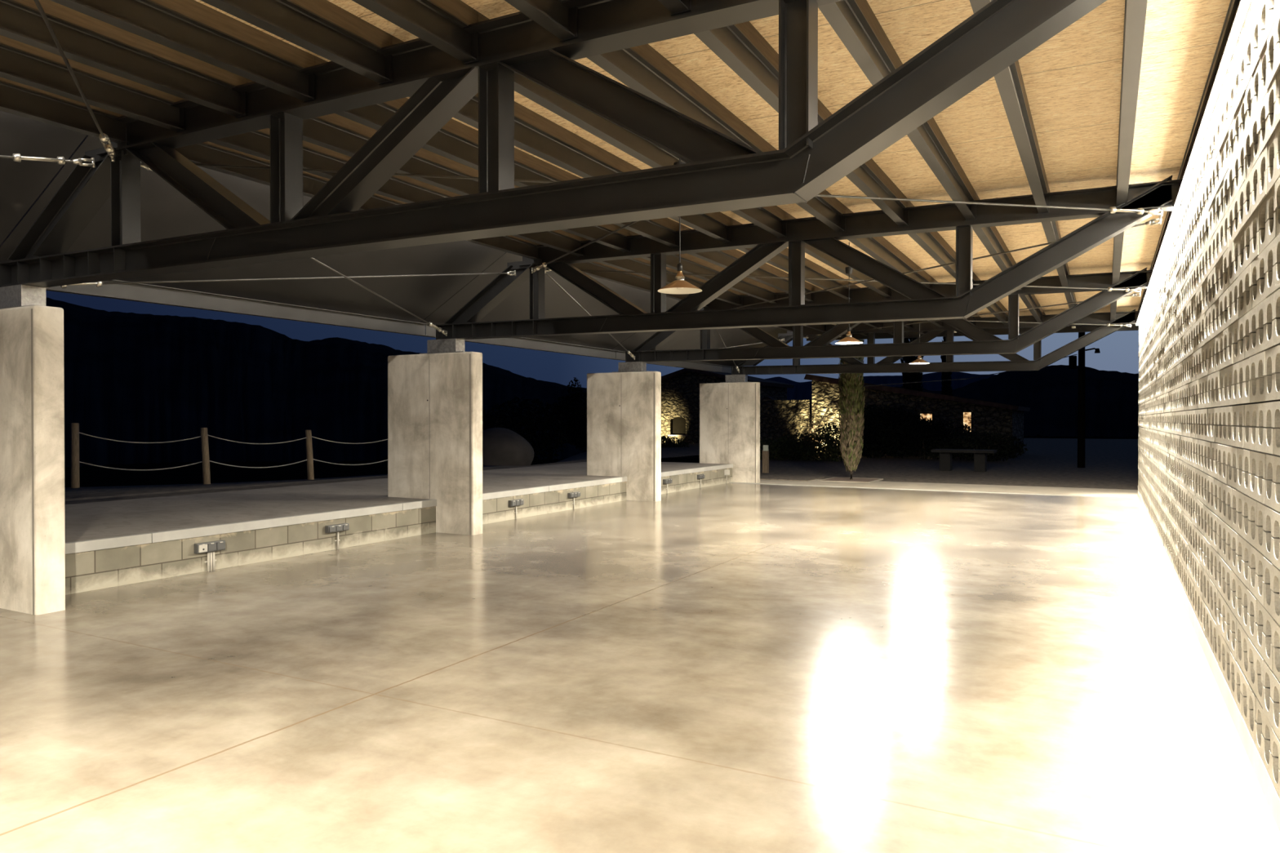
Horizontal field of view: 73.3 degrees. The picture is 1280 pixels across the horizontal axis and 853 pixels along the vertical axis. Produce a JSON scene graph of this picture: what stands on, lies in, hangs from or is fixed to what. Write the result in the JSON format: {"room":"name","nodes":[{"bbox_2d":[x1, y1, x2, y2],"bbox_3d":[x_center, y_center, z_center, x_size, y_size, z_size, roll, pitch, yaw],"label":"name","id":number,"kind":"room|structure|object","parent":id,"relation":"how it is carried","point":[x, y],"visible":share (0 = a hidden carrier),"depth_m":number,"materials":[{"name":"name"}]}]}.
{"room":"open-air pavilion","nodes":[
{"label":"open-air pavilion","id":0,"kind":"room"},
{"bbox_2d":[65,467,732,595],"bbox_3d":[-4.201,1.287,8.480,0.050,0.445,26.900,0,1,28],"label":"wall","id":1,"kind":"structure","parent":0,"point":[95,570],"depth_m":9.28,"materials":[{"name":"concrete"}]},
{"bbox_2d":[194,540,225,571],"bbox_3d":[-4.186,1.270,8.381,0.072,0.290,0.300,0,1,28],"label":"box","id":2,"kind":"object","parent":1,"relation":"attached to","point":[211,547],"visible":1,"depth_m":8.38,"materials":[{"name":"grey plastic"}]},
{"bbox_2d":[324,523,349,549],"bbox_3d":[-3.434,1.259,9.770,0.072,0.290,0.300,0,1,28],"label":"box","id":3,"kind":"object","parent":1,"relation":"attached to","point":[343,526],"visible":1,"depth_m":9.76,"materials":[{"name":"grey plastic"}]},
{"bbox_2d":[64,462,728,542],"bbox_3d":[-5.762,1.263,9.325,3.500,0.580,26.900,0,1,28],"label":"raised platform","id":4,"kind":"object","parent":1,"relation":"on","point":[114,518],"visible":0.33,"depth_m":10.66,"materials":[{"name":"concrete"}]},
{"bbox_2d":[65,463,733,554],"bbox_3d":[-4.199,1.020,8.466,0.065,0.089,26.874,0,1,28],"label":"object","id":5,"kind":"structure","parent":1,"relation":"on","point":[173,535],"depth_m":9.29,"materials":[{"name":"concrete"}]},
{"bbox_2d":[728,482,1138,498],"bbox_3d":[5.597,1.383,18.177,8.960,0.132,0.080,0,1,28],"label":"trim","id":6,"kind":"structure","parent":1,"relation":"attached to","point":[729,482],"depth_m":17.79,"materials":[{"name":"concrete"}]},
{"bbox_2d":[0,483,1279,852],"bbox_3d":[-0.539,1.502,6.330,8.480,0.150,26.600,0,1,28],"label":"floor","id":7,"kind":"structure","parent":0,"point":[726,668],"depth_m":4.60,"materials":[{"name":"concrete"}]},
{"bbox_2d":[0,305,65,615],"bbox_3d":[-5.152,0.260,6.925,1.470,2.365,0.216,0,1,28],"label":"concrete pier","id":8,"kind":"object","parent":7,"relation":"on","point":[33,517],"visible":0.9,"depth_m":6.58,"materials":[{"name":"grey concrete"}]},
{"bbox_2d":[0,0,1106,309],"bbox_3d":[-1.519,-1.544,5.005,8.653,1.275,0.200,0,1,28],"label":"roof truss","id":9,"kind":"object","parent":8,"relation":"on","point":[722,173],"visible":0.92,"depth_m":4.54,"materials":[{"name":"metal"}]},
{"bbox_2d":[0,153,96,168],"bbox_3d":[-5.594,-1.520,4.327,0.060,0.800,5.031,0,1,41],"label":"rod","id":10,"kind":"object","parent":9,"relation":"attached to","point":[16,157],"visible":1,"depth_m":6.01,"materials":[{"name":"metal"}]},
{"bbox_2d":[0,76,128,143],"bbox_3d":[-6.463,-2.118,1.024,0.082,0.268,11.697,0,1,28],"label":"roof beam","id":11,"kind":"structure","parent":9,"relation":"attached to","point":[16,98],"depth_m":5.75,"materials":[{"name":"metal"}]},
{"bbox_2d":[34,0,115,161],"bbox_3d":[-1.988,-1.842,2.362,0.060,0.141,8.237,0,1,-25],"label":"rod","id":12,"kind":"object","parent":9,"relation":"attached to","point":[104,138],"visible":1,"depth_m":4.75,"materials":[{"name":"metal"}]},
{"bbox_2d":[0,35,185,132],"bbox_3d":[-5.909,-2.106,0.724,0.104,0.272,11.697,0,1,28],"label":"roof beam","id":13,"kind":"structure","parent":9,"relation":"attached to","point":[20,62],"depth_m":5.32,"materials":[{"name":"metal"}]},
{"bbox_2d":[0,0,247,118],"bbox_3d":[-5.355,-2.096,0.424,0.104,0.272,11.697,0,1,28],"label":"roof beam","id":14,"kind":"structure","parent":9,"relation":"attached to","point":[83,38],"depth_m":4.86,"materials":[{"name":"metal"}]},
{"bbox_2d":[50,0,315,102],"bbox_3d":[-4.801,-2.086,0.125,0.104,0.272,11.697,0,1,28],"label":"roof beam","id":15,"kind":"structure","parent":9,"relation":"attached to","point":[192,28],"depth_m":4.67,"materials":[{"name":"metal"}]},
{"bbox_2d":[141,161,447,336],"bbox_3d":[-3.085,-1.572,8.734,0.060,0.830,5.086,0,0,13],"label":"rod","id":16,"kind":"object","parent":9,"relation":"attached to","point":[429,324],"visible":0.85,"depth_m":9.56,"materials":[{"name":"metal"}]},
{"bbox_2d":[200,0,392,84],"bbox_3d":[-4.247,-2.076,-0.175,0.104,0.272,11.697,0,1,28],"label":"roof beam","id":17,"kind":"structure","parent":9,"relation":"attached to","point":[322,28],"depth_m":4.55,"materials":[{"name":"metal"}]},
{"bbox_2d":[174,141,541,259],"bbox_3d":[-2.469,-2.179,8.407,0.082,0.268,5.088,0,1,28],"label":"roof beam","id":18,"kind":"structure","parent":9,"relation":"attached to","point":[209,153],"depth_m":7.17,"materials":[{"name":"metal"}]},
{"bbox_2d":[208,128,584,256],"bbox_3d":[-1.915,-2.167,8.107,0.104,0.272,5.088,0,1,28],"label":"roof beam","id":19,"kind":"structure","parent":9,"relation":"attached to","point":[406,189],"depth_m":7.54,"materials":[{"name":"metal"}]},
{"bbox_2d":[351,0,479,64],"bbox_3d":[-3.692,-2.066,-0.475,0.104,0.272,11.697,0,1,28],"label":"roof beam","id":20,"kind":"structure","parent":9,"relation":"attached to","point":[440,24],"depth_m":4.41,"materials":[{"name":"metal"}]},
{"bbox_2d":[246,78,631,252],"bbox_3d":[-1.361,-2.157,7.807,0.104,0.272,5.088,0,1,28],"label":"purlin","id":21,"kind":"structure","parent":9,"relation":"attached to","point":[335,132],"depth_m":7.03,"materials":[{"name":"metal"}]},
{"bbox_2d":[315,55,679,247],"bbox_3d":[-0.806,-2.147,7.508,0.104,0.272,5.088,0,1,28],"label":"purlin","id":22,"kind":"structure","parent":9,"relation":"attached to","point":[456,141],"depth_m":6.58,"materials":[{"name":"metal"}]},
{"bbox_2d":[504,0,577,41],"bbox_3d":[-3.138,-2.056,-0.774,0.104,0.272,11.697,0,1,28],"label":"beam","id":23,"kind":"structure","parent":9,"relation":"attached to","point":[555,17],"depth_m":4.23,"materials":[{"name":"metal"}]},
{"bbox_2d":[391,35,731,243],"bbox_3d":[-0.252,-2.137,7.208,0.104,0.272,5.088,0,1,28],"label":"purlin","id":24,"kind":"structure","parent":9,"relation":"attached to","point":[535,134],"depth_m":6.61,"materials":[{"name":"metal"}]},
{"bbox_2d":[531,220,639,273],"bbox_3d":[0.425,-1.849,6.844,0.060,0.141,8.253,0,1,-25],"label":"rod","id":25,"kind":"object","parent":9,"relation":"attached to","point":[544,264],"visible":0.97,"depth_m":9.17,"materials":[{"name":"metal"}]},
{"bbox_2d":[477,11,786,237],"bbox_3d":[0.302,-2.127,6.908,0.104,0.272,5.088,0,1,28],"label":"beam","id":26,"kind":"structure","parent":9,"relation":"attached to","point":[767,218],"depth_m":6.05,"materials":[{"name":"metal"}]},
{"bbox_2d":[140,161,1163,216],"bbox_3d":[0.425,-1.889,6.843,8.253,0.161,0.060,0,0,-8],"label":"rod","id":27,"kind":"object","parent":9,"relation":"attached to","point":[1112,209],"visible":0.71,"depth_m":7.06,"materials":[{"name":"metal"}]},
{"bbox_2d":[658,0,691,15],"bbox_3d":[-2.584,-2.046,-1.074,0.104,0.272,11.697,0,1,28],"label":"beam","id":28,"kind":"structure","parent":9,"relation":"attached to","point":[674,6],"depth_m":4.02,"materials":[{"name":"metal"}]},
{"bbox_2d":[586,43,845,232],"bbox_3d":[0.856,-2.117,6.609,0.104,0.272,5.088,0,1,28],"label":"purlin","id":29,"kind":"structure","parent":9,"relation":"attached to","point":[642,68],"depth_m":5.50,"materials":[{"name":"metal"}]},
{"bbox_2d":[693,21,908,226],"bbox_3d":[1.410,-2.107,6.309,0.104,0.272,5.088,0,1,28],"label":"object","id":30,"kind":"structure","parent":9,"relation":"attached to","point":[741,46],"depth_m":5.02,"materials":[{"name":"metal"}]},
{"bbox_2d":[817,0,976,220],"bbox_3d":[1.964,-2.097,6.009,0.104,0.272,5.088,0,1,28],"label":"purlin","id":31,"kind":"structure","parent":9,"relation":"attached to","point":[855,22],"depth_m":4.90,"materials":[{"name":"metal"}]},
{"bbox_2d":[969,0,1049,213],"bbox_3d":[2.518,-2.087,5.710,0.104,0.272,5.088,0,1,28],"label":"purlin","id":32,"kind":"structure","parent":9,"relation":"attached to","point":[1010,82],"depth_m":5.79,"materials":[{"name":"metal"}]},
{"bbox_2d":[1115,0,1147,206],"bbox_3d":[3.072,-2.078,5.410,0.104,0.272,5.088,0,1,28],"label":"purlin","id":33,"kind":"structure","parent":9,"relation":"attached to","point":[1135,15],"depth_m":4.94,"materials":[{"name":"metal"}]},
{"bbox_2d":[387,351,482,535],"bbox_3d":[-2.730,0.223,11.401,1.470,2.365,0.216,0,1,28],"label":"concrete pier","id":34,"kind":"object","parent":7,"relation":"on","point":[435,400],"visible":0.91,"depth_m":11.21,"materials":[{"name":"grey concrete"}]},
{"bbox_2d":[419,175,1182,354],"bbox_3d":[0.903,-1.581,9.481,8.653,1.275,0.200,0,1,28],"label":"roof truss","id":35,"kind":"object","parent":34,"relation":"on","point":[924,303],"visible":0.91,"depth_m":9.01,"materials":[{"name":"metal"}]},
{"bbox_2d":[45,270,516,288],"bbox_3d":[-3.234,-1.528,8.837,0.060,0.800,5.045,0,1,42],"label":"rod","id":36,"kind":"object","parent":35,"relation":"attached to","point":[97,284],"visible":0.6,"depth_m":8.39,"materials":[{"name":"metal"}]},
{"bbox_2d":[544,271,635,359],"bbox_3d":[-0.663,-1.609,13.210,0.060,0.830,5.086,0,0,13],"label":"rod","id":37,"kind":"object","parent":35,"relation":"attached to","point":[554,281],"visible":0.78,"depth_m":12.35,"materials":[{"name":"metal"}]},
{"bbox_2d":[570,261,707,306],"bbox_3d":[-0.047,-2.216,12.883,0.082,0.268,5.088,0,1,28],"label":"purlin","id":38,"kind":"structure","parent":35,"relation":"attached to","point":[630,279],"depth_m":12.43,"materials":[{"name":"metal"}]},
{"bbox_2d":[730,217,851,299],"bbox_3d":[2.170,-2.174,11.685,0.104,0.272,5.088,0,1,28],"label":"purlin","id":39,"kind":"structure","parent":35,"relation":"attached to","point":[780,260],"depth_m":12.32,"materials":[{"name":"metal"}]},
{"bbox_2d":[785,211,891,297],"bbox_3d":[2.724,-2.164,11.385,0.104,0.272,5.088,0,1,28],"label":"purlin","id":40,"kind":"structure","parent":35,"relation":"attached to","point":[877,286],"depth_m":11.26,"materials":[{"name":"metal"}]},
{"bbox_2d":[544,266,1141,293],"bbox_3d":[2.847,-1.927,11.320,8.253,0.161,0.060,0,0,-8],"label":"rod","id":41,"kind":"object","parent":35,"relation":"attached to","point":[1109,289],"visible":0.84,"depth_m":11.29,"materials":[{"name":"metal"}]},
{"bbox_2d":[907,200,976,288],"bbox_3d":[3.832,-2.144,10.786,0.104,0.272,5.088,0,1,28],"label":"purlin","id":42,"kind":"structure","parent":35,"relation":"attached to","point":[932,242],"depth_m":10.22,"materials":[{"name":"metal"}]},
{"bbox_2d":[732,216,1161,308],"bbox_3d":[2.846,-1.887,11.320,0.060,0.141,8.253,0,1,-25],"label":"rod","id":43,"kind":"object","parent":35,"relation":"attached to","point":[1151,222],"visible":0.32,"depth_m":9.48,"materials":[{"name":"metal"}]},
{"bbox_2d":[1041,185,1069,287],"bbox_3d":[4.940,-2.125,10.186,0.104,0.272,5.088,0,1,28],"label":"purlin","id":44,"kind":"structure","parent":35,"relation":"attached to","point":[1051,230],"depth_m":9.53,"materials":[{"name":"metal"}]},
{"bbox_2d":[1111,185,1124,284],"bbox_3d":[5.494,-2.115,9.886,0.104,0.272,5.088,0,1,28],"label":"purlin","id":45,"kind":"structure","parent":35,"relation":"attached to","point":[1117,239],"depth_m":10.19,"materials":[{"name":"metal"}]},
{"bbox_2d":[586,371,661,502],"bbox_3d":[-0.308,0.186,15.878,1.470,2.365,0.216,0,1,28],"label":"concrete pier","id":46,"kind":"object","parent":7,"relation":"on","point":[624,409],"visible":0.94,"depth_m":15.71,"materials":[{"name":"grey concrete"}]},
{"bbox_2d":[613,267,1153,372],"bbox_3d":[3.325,-1.618,13.958,8.653,1.275,0.200,0,1,28],"label":"roof truss","id":47,"kind":"object","parent":46,"relation":"on","point":[986,343],"visible":0.73,"depth_m":13.55,"materials":[{"name":"metal"}]},
{"bbox_2d":[584,238,742,305],"bbox_3d":[0.507,-2.204,12.584,0.104,0.272,5.088,0,1,28],"label":"purlin","id":48,"kind":"structure","parent":47,"relation":"attached to","point":[633,264],"depth_m":12.28,"materials":[{"name":"metal"}]},
{"bbox_2d":[630,231,777,303],"bbox_3d":[1.061,-2.194,12.284,0.104,0.272,5.088,0,1,28],"label":"purlin","id":49,"kind":"structure","parent":47,"relation":"attached to","point":[691,264],"depth_m":12.13,"materials":[{"name":"metal"}]},
{"bbox_2d":[678,222,813,302],"bbox_3d":[1.615,-2.184,11.984,0.104,0.272,5.088,0,1,28],"label":"purlin","id":50,"kind":"structure","parent":47,"relation":"attached to","point":[723,259],"depth_m":12.08,"materials":[{"name":"metal"}]},
{"bbox_2d":[844,205,933,288],"bbox_3d":[3.278,-2.154,11.085,0.104,0.272,5.088,0,1,28],"label":"purlin","id":51,"kind":"structure","parent":47,"relation":"attached to","point":[879,248],"depth_m":10.78,"materials":[{"name":"metal"}]},
{"bbox_2d":[803,292,1140,338],"bbox_3d":[5.268,-1.924,15.797,0.060,0.141,8.253,0,1,-25],"label":"rod","id":52,"kind":"object","parent":47,"relation":"attached to","point":[1134,295],"visible":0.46,"depth_m":14.29,"materials":[{"name":"metal"}]},
{"bbox_2d":[975,275,1008,324],"bbox_3d":[6.254,-2.182,15.262,0.104,0.272,5.088,0,1,28],"label":"purlin","id":53,"kind":"structure","parent":47,"relation":"attached to","point":[997,306],"depth_m":16.08,"materials":[{"name":"metal"}]},
{"bbox_2d":[973,192,1022,289],"bbox_3d":[4.386,-2.135,10.486,0.104,0.272,5.088,0,1,28],"label":"purlin","id":54,"kind":"structure","parent":47,"relation":"attached to","point":[989,237],"depth_m":9.96,"materials":[{"name":"metal"}]},
{"bbox_2d":[965,320,1131,327],"bbox_3d":[5.269,-1.964,15.797,8.253,0.161,0.060,0,0,-8],"label":"rod","id":55,"kind":"object","parent":47,"relation":"attached to","point":[1108,324],"visible":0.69,"depth_m":16.22,"materials":[{"name":"metal"}]},
{"bbox_2d":[1064,270,1079,322],"bbox_3d":[7.362,-2.162,14.663,0.104,0.272,5.088,0,1,28],"label":"roof purlin","id":56,"kind":"structure","parent":47,"relation":"attached to","point":[1070,296],"depth_m":14.03,"materials":[{"name":"metal"}]},
{"bbox_2d":[195,0,1230,317],"bbox_3d":[0.352,-2.287,6.811,7.080,0.134,28.350,0,1,28],"label":"ceiling","id":57,"kind":"structure","parent":0,"point":[1072,80],"depth_m":6.03,"materials":[{"name":"wood"}]},
{"bbox_2d":[0,110,86,244],"bbox_3d":[-7.455,-1.778,1.568,1.640,0.940,11.678,0,1,28],"label":"soffit","id":58,"kind":"structure","parent":57,"relation":"attached to","point":[21,183],"depth_m":6.40,"materials":[{"name":"paint"}]},
{"bbox_2d":[0,134,506,322],"bbox_3d":[-3.463,-1.839,8.947,1.640,0.940,5.078,0,1,28],"label":"soffit","id":59,"kind":"structure","parent":57,"relation":"attached to","point":[166,212],"depth_m":9.25,"materials":[{"name":"paint"}]},
{"bbox_2d":[45,280,427,336],"bbox_3d":[-4.087,-1.275,9.290,0.085,0.165,5.078,0,1,28],"label":"beam","id":60,"kind":"structure","parent":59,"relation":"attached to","point":[140,292],"depth_m":9.02,"materials":[{"name":"metal"}]},
{"bbox_2d":[421,252,680,349],"bbox_3d":[-1.041,-1.877,13.424,1.640,0.940,5.078,0,1,28],"label":"soffit","id":61,"kind":"structure","parent":57,"relation":"attached to","point":[557,304],"depth_m":12.83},
{"bbox_2d":[425,324,617,359],"bbox_3d":[-1.665,-1.312,13.767,0.085,0.165,5.078,0,1,28],"label":"channel","id":62,"kind":"object","parent":61,"relation":"attached to","point":[515,342],"visible":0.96,"depth_m":13.94,"materials":[{"name":"metal"}]},
{"bbox_2d":[657,157,702,293],"bbox_3d":[0.295,-1.632,6.353,0.332,1.258,0.332,0,1,28],"label":"pendant lamp","id":63,"kind":"object","parent":57,"relation":"hanging from","point":[679,286],"visible":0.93,"depth_m":6.35,"materials":[{"name":"brown metal"}]},
{"bbox_2d":[612,326,776,364],"bbox_3d":[1.381,-1.914,17.901,1.640,0.940,5.078,0,1,28],"label":"soffit","id":64,"kind":"structure","parent":57,"relation":"attached to","point":[689,339],"depth_m":18.00,"materials":[{"name":"paint"}]},
{"bbox_2d":[613,350,722,372],"bbox_3d":[0.757,-1.349,18.243,0.085,0.165,5.078,0,1,28],"label":"channel","id":65,"kind":"object","parent":64,"relation":"attached to","point":[620,355],"visible":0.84,"depth_m":18.76,"materials":[{"name":"metal"}]},
{"bbox_2d":[720,327,786,366],"bbox_3d":[2.916,-1.937,20.737,1.640,0.940,1.348,0,1,28],"label":"soffit","id":66,"kind":"structure","parent":57,"relation":"attached to","point":[775,332],"depth_m":20.51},
{"bbox_2d":[835,242,862,344],"bbox_3d":[2.601,-1.668,10.700,0.332,1.258,0.332,0,1,28],"label":"pendant lamp","id":67,"kind":"object","parent":57,"relation":"hanging from","point":[848,340],"visible":1,"depth_m":10.67,"materials":[{"name":"brown metal"}]},
{"bbox_2d":[806,324,1138,341],"bbox_3d":[7.148,-2.195,19.287,7.004,0.413,0.080,0,1,28],"label":"fascia","id":68,"kind":"object","parent":57,"relation":"attached to","point":[1134,327],"visible":0.27,"depth_m":18.86,"materials":[{"name":"paint"}]},
{"bbox_2d":[1137,0,1239,311],"bbox_3d":[4.827,-2.202,7.688,0.038,0.048,22.550,0,1,28],"label":"edge angle","id":69,"kind":"object","parent":57,"relation":"attached to","point":[1231,11],"visible":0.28,"depth_m":5.72,"materials":[{"name":"paint"}]},
{"bbox_2d":[1140,0,1240,309],"bbox_3d":[5.013,-2.244,7.588,0.380,0.026,22.550,0,1,28],"label":"trim","id":70,"kind":"structure","parent":57,"relation":"attached to","point":[1239,0],"depth_m":5.77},
{"bbox_2d":[1137,0,1279,798],"bbox_3d":[4.662,-0.336,7.233,0.204,3.284,21.159,0,1,28],"label":"wall","id":71,"kind":"structure","parent":0,"point":[1209,353],"depth_m":4.46,"materials":[{"name":"concrete"}]},
{"bbox_2d":[1135,0,1250,325],"bbox_3d":[4.534,-1.877,7.253,0.036,0.018,21.100,0,1,28],"label":"led strip","id":72,"kind":"object","parent":71,"relation":"attached to","point":[1244,4],"visible":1,"depth_m":5.12,"materials":[{"name":"beige"}]},
{"bbox_2d":[1137,491,1279,831],"bbox_3d":[4.647,1.415,7.219,0.204,0.210,21.100,0,1,28],"label":"baseboard","id":73,"kind":"structure","parent":71,"relation":"attached to","point":[1268,790],"depth_m":4.32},
{"label":"outside","id":74,"kind":"structure","parent":0,"visible":0},
{"bbox_2d":[64,457,699,487],"bbox_3d":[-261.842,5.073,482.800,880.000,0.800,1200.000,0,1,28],"label":"ground","id":75,"kind":"structure","parent":74,"point":[93,476],"depth_m":141.23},
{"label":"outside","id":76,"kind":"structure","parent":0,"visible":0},
{"bbox_2d":[1023,434,1138,439],"bbox_3d":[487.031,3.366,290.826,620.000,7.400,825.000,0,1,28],"label":"field","id":77,"kind":"structure","parent":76,"point":[1037,436],"depth_m":96.33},
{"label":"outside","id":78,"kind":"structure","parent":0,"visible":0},
{"bbox_2d":[764,371,995,399],"bbox_3d":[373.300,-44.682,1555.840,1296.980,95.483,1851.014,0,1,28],"label":"mountain","id":79,"kind":"structure","parent":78,"point":[802,390],"depth_m":1167.88},
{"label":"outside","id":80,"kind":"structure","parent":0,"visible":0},
{"bbox_2d":[64,443,799,504],"bbox_3d":[-17.088,4.563,28.611,34.750,7.360,54.000,0,1,28],"label":"verge","id":81,"kind":"structure","parent":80,"point":[90,494],"depth_m":14.42,"materials":[{"name":"concrete"}]},
{"bbox_2d":[71,422,79,488],"bbox_3d":[-9.447,0.561,14.382,0.124,1.240,0.124,0,1,28],"label":"fence post","id":82,"kind":"object","parent":81,"relation":"on","point":[75,474],"visible":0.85,"depth_m":14.34,"materials":[{"name":"brown wood"}]},
{"bbox_2d":[200,427,210,484],"bbox_3d":[-7.697,0.595,15.241,0.169,1.152,0.124,0,0,-4],"label":"fence post","id":83,"kind":"object","parent":81,"relation":"on","point":[204,433],"visible":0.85,"depth_m":15.19,"materials":[{"name":"brown wood"}]},
{"bbox_2d":[305,430,314,479],"bbox_3d":[-6.278,0.611,16.346,0.169,1.092,0.124,0,0,-13],"label":"fence post","id":84,"kind":"object","parent":81,"relation":"on","point":[310,476],"visible":0.85,"depth_m":16.30,"materials":[{"name":"brown wood"}]},
{"bbox_2d":[482,427,533,466],"bbox_3d":[-3.921,0.864,23.654,1.972,1.668,1.927,0,1,28],"label":"boulder","id":85,"kind":"object","parent":81,"relation":"on","point":[503,446],"visible":0.51,"depth_m":22.88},
{"bbox_2d":[557,377,585,445],"bbox_3d":[-3.165,-0.707,40.580,1.720,3.211,1.522,0,1,28],"label":"tree","id":86,"kind":"object","parent":81,"relation":"on","point":[572,388],"visible":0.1,"depth_m":40.42,"materials":[{"name":"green plant"}]},
{"bbox_2d":[661,435,689,448],"bbox_3d":[0.764,0.850,35.413,2.851,0.997,1.663,0,1,28],"label":"shrub","id":87,"kind":"object","parent":81,"relation":"on","point":[668,442],"visible":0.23,"depth_m":34.94,"materials":[{"name":"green plant"}]},
{"bbox_2d":[661,368,794,457],"bbox_3d":[3.873,-0.689,44.459,6.400,4.400,6.500,0,1,28],"label":"stone house","id":88,"kind":"structure","parent":81,"relation":"on","point":[680,389],"depth_m":42.14,"materials":[{"name":"stone"}]},
{"bbox_2d":[760,400,812,453],"bbox_3d":[6.122,0.147,38.303,3.520,2.630,0.400,0,1,28],"label":"wall","id":89,"kind":"structure","parent":81,"relation":"on","point":[771,411],"depth_m":37.97,"materials":[{"name":"stone"}]},
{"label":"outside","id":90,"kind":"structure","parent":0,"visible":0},
{"bbox_2d":[760,438,1138,489],"bbox_3d":[30.511,1.435,36.762,41.300,0.480,56.320,0,1,28],"label":"ground","id":91,"kind":"structure","parent":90,"point":[1109,464],"depth_m":26.45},
{"bbox_2d":[762,444,768,472],"bbox_3d":[3.530,0.925,24.113,0.190,0.810,0.160,0,1,28],"label":"bollard","id":92,"kind":"object","parent":91,"relation":"on","point":[765,451],"visible":0.77,"depth_m":24.08,"materials":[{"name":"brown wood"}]},
{"bbox_2d":[760,422,856,461],"bbox_3d":[5.656,0.609,31.720,5.059,1.574,1.845,0,1,24],"label":"shrub","id":93,"kind":"object","parent":91,"relation":"on","point":[818,450],"visible":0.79,"depth_m":31.11,"materials":[{"name":"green plant"}]},
{"bbox_2d":[821,477,877,482],"bbox_3d":[5.177,1.330,21.087,1.148,0.050,1.298,0,1,28],"label":"soil","id":94,"kind":"object","parent":91,"relation":"on","point":[844,479],"visible":0.57,"depth_m":21.14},
{"bbox_2d":[838,339,865,479],"bbox_3d":[5.183,-1.882,21.064,0.687,6.579,0.666,0,1,-22],"label":"cypress tree","id":95,"kind":"object","parent":91,"relation":"on","point":[852,384],"visible":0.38,"depth_m":20.90,"materials":[{"name":"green plant"}]},
{"bbox_2d":[854,404,927,458],"bbox_3d":[9.462,0.236,33.502,3.438,2.277,1.995,0,1,28],"label":"shrub","id":96,"kind":"object","parent":91,"relation":"on","point":[883,437],"visible":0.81,"depth_m":32.94,"materials":[{"name":"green plant"}]},
{"bbox_2d":[900,337,923,391],"bbox_3d":[14.736,-3.131,46.559,1.367,8.652,1.384,0,1,-26],"label":"cypress tree","id":97,"kind":"object","parent":91,"relation":"on","point":[915,376],"visible":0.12,"depth_m":46.19,"materials":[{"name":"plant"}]},
{"bbox_2d":[804,373,1030,457],"bbox_3d":[12.124,-0.390,37.383,8.450,3.720,5.900,0,1,28],"label":"stone house","id":98,"kind":"structure","parent":91,"relation":"on","point":[980,415],"depth_m":34.73,"materials":[{"name":"stone"}]},
{"bbox_2d":[902,417,963,459],"bbox_3d":[10.961,0.523,32.275,2.246,1.716,1.441,0,1,26],"label":"shrub","id":99,"kind":"object","parent":91,"relation":"on","point":[935,434],"visible":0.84,"depth_m":32.02,"materials":[{"name":"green plant"}]},
{"bbox_2d":[940,336,953,395],"bbox_3d":[17.673,-2.433,49.548,0.703,7.205,0.782,0,0,-9],"label":"cypress tree","id":100,"kind":"object","parent":91,"relation":"on","point":[946,389],"visible":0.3,"depth_m":49.38,"materials":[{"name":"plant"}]},
{"bbox_2d":[760,479,1137,497],"bbox_3d":[7.086,1.387,18.679,11.300,0.115,2.220,0,1,28],"label":"paving strip","id":101,"kind":"object","parent":91,"relation":"on","point":[925,486],"visible":0.18,"depth_m":18.68,"materials":[{"name":"concrete"}]},
{"bbox_2d":[699,382,759,483],"bbox_3d":[2.114,0.149,20.355,1.470,2.365,0.216,0,1,28],"label":"concrete pier","id":102,"kind":"structure","parent":101,"relation":"on","point":[730,412],"depth_m":20.20,"materials":[{"name":"grey concrete"}]},
{"bbox_2d":[720,309,1140,382],"bbox_3d":[5.747,-1.655,18.435,8.653,1.275,0.200,0,1,28],"label":"roof truss","id":103,"kind":"object","parent":102,"relation":"on","point":[1016,362],"visible":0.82,"depth_m":18.12,"materials":[{"name":"metal"}]},
{"bbox_2d":[1019,294,1044,324],"bbox_3d":[6.808,-2.172,14.963,0.104,0.272,5.088,0,1,28],"label":"purlin","id":104,"kind":"structure","parent":103,"relation":"attached to","point":[1029,300],"depth_m":15.34,"materials":[{"name":"metal"}]},
{"bbox_2d":[760,474,825,481],"bbox_3d":[3.620,1.302,21.730,1.700,0.036,1.550,0,1,28],"label":"drain cover","id":105,"kind":"object","parent":101,"relation":"on","point":[763,477],"visible":0.67,"depth_m":21.50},
{"bbox_2d":[931,448,996,471],"bbox_3d":[9.395,0.983,24.942,1.700,0.620,0.800,0,1,28],"label":"bench","id":106,"kind":"object","parent":91,"relation":"on","point":[945,455],"visible":1,"depth_m":24.63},
{"bbox_2d":[937,430,1027,461],"bbox_3d":[12.288,0.731,30.903,3.070,1.208,1.496,0,1,28],"label":"shrub","id":107,"kind":"object","parent":91,"relation":"on","point":[975,441],"visible":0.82,"depth_m":30.60,"materials":[{"name":"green plant"}]},
{"bbox_2d":[1068,332,1100,467],"bbox_3d":[13.752,-1.791,26.604,0.860,6.700,0.310,0,1,28],"label":"utility pole","id":108,"kind":"object","parent":91,"relation":"on","point":[1072,359],"visible":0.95,"depth_m":26.61,"materials":[{"name":"brown wood"}]},
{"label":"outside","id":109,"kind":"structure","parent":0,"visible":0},
{"bbox_2d":[46,297,586,466],"bbox_3d":[-193.935,-26.493,438.345,617.351,67.184,627.078,0,1,28],"label":"hill","id":110,"kind":"structure","parent":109,"point":[129,376],"depth_m":234.68,"materials":[{"name":"black"}]},
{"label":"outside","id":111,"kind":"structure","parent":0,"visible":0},
{"bbox_2d":[894,364,1139,437],"bbox_3d":[108.578,-7.830,246.407,207.025,18.068,320.028,0,1,28],"label":"hill","id":112,"kind":"structure","parent":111,"point":[1050,392],"depth_m":153.06,"materials":[{"name":"black"}]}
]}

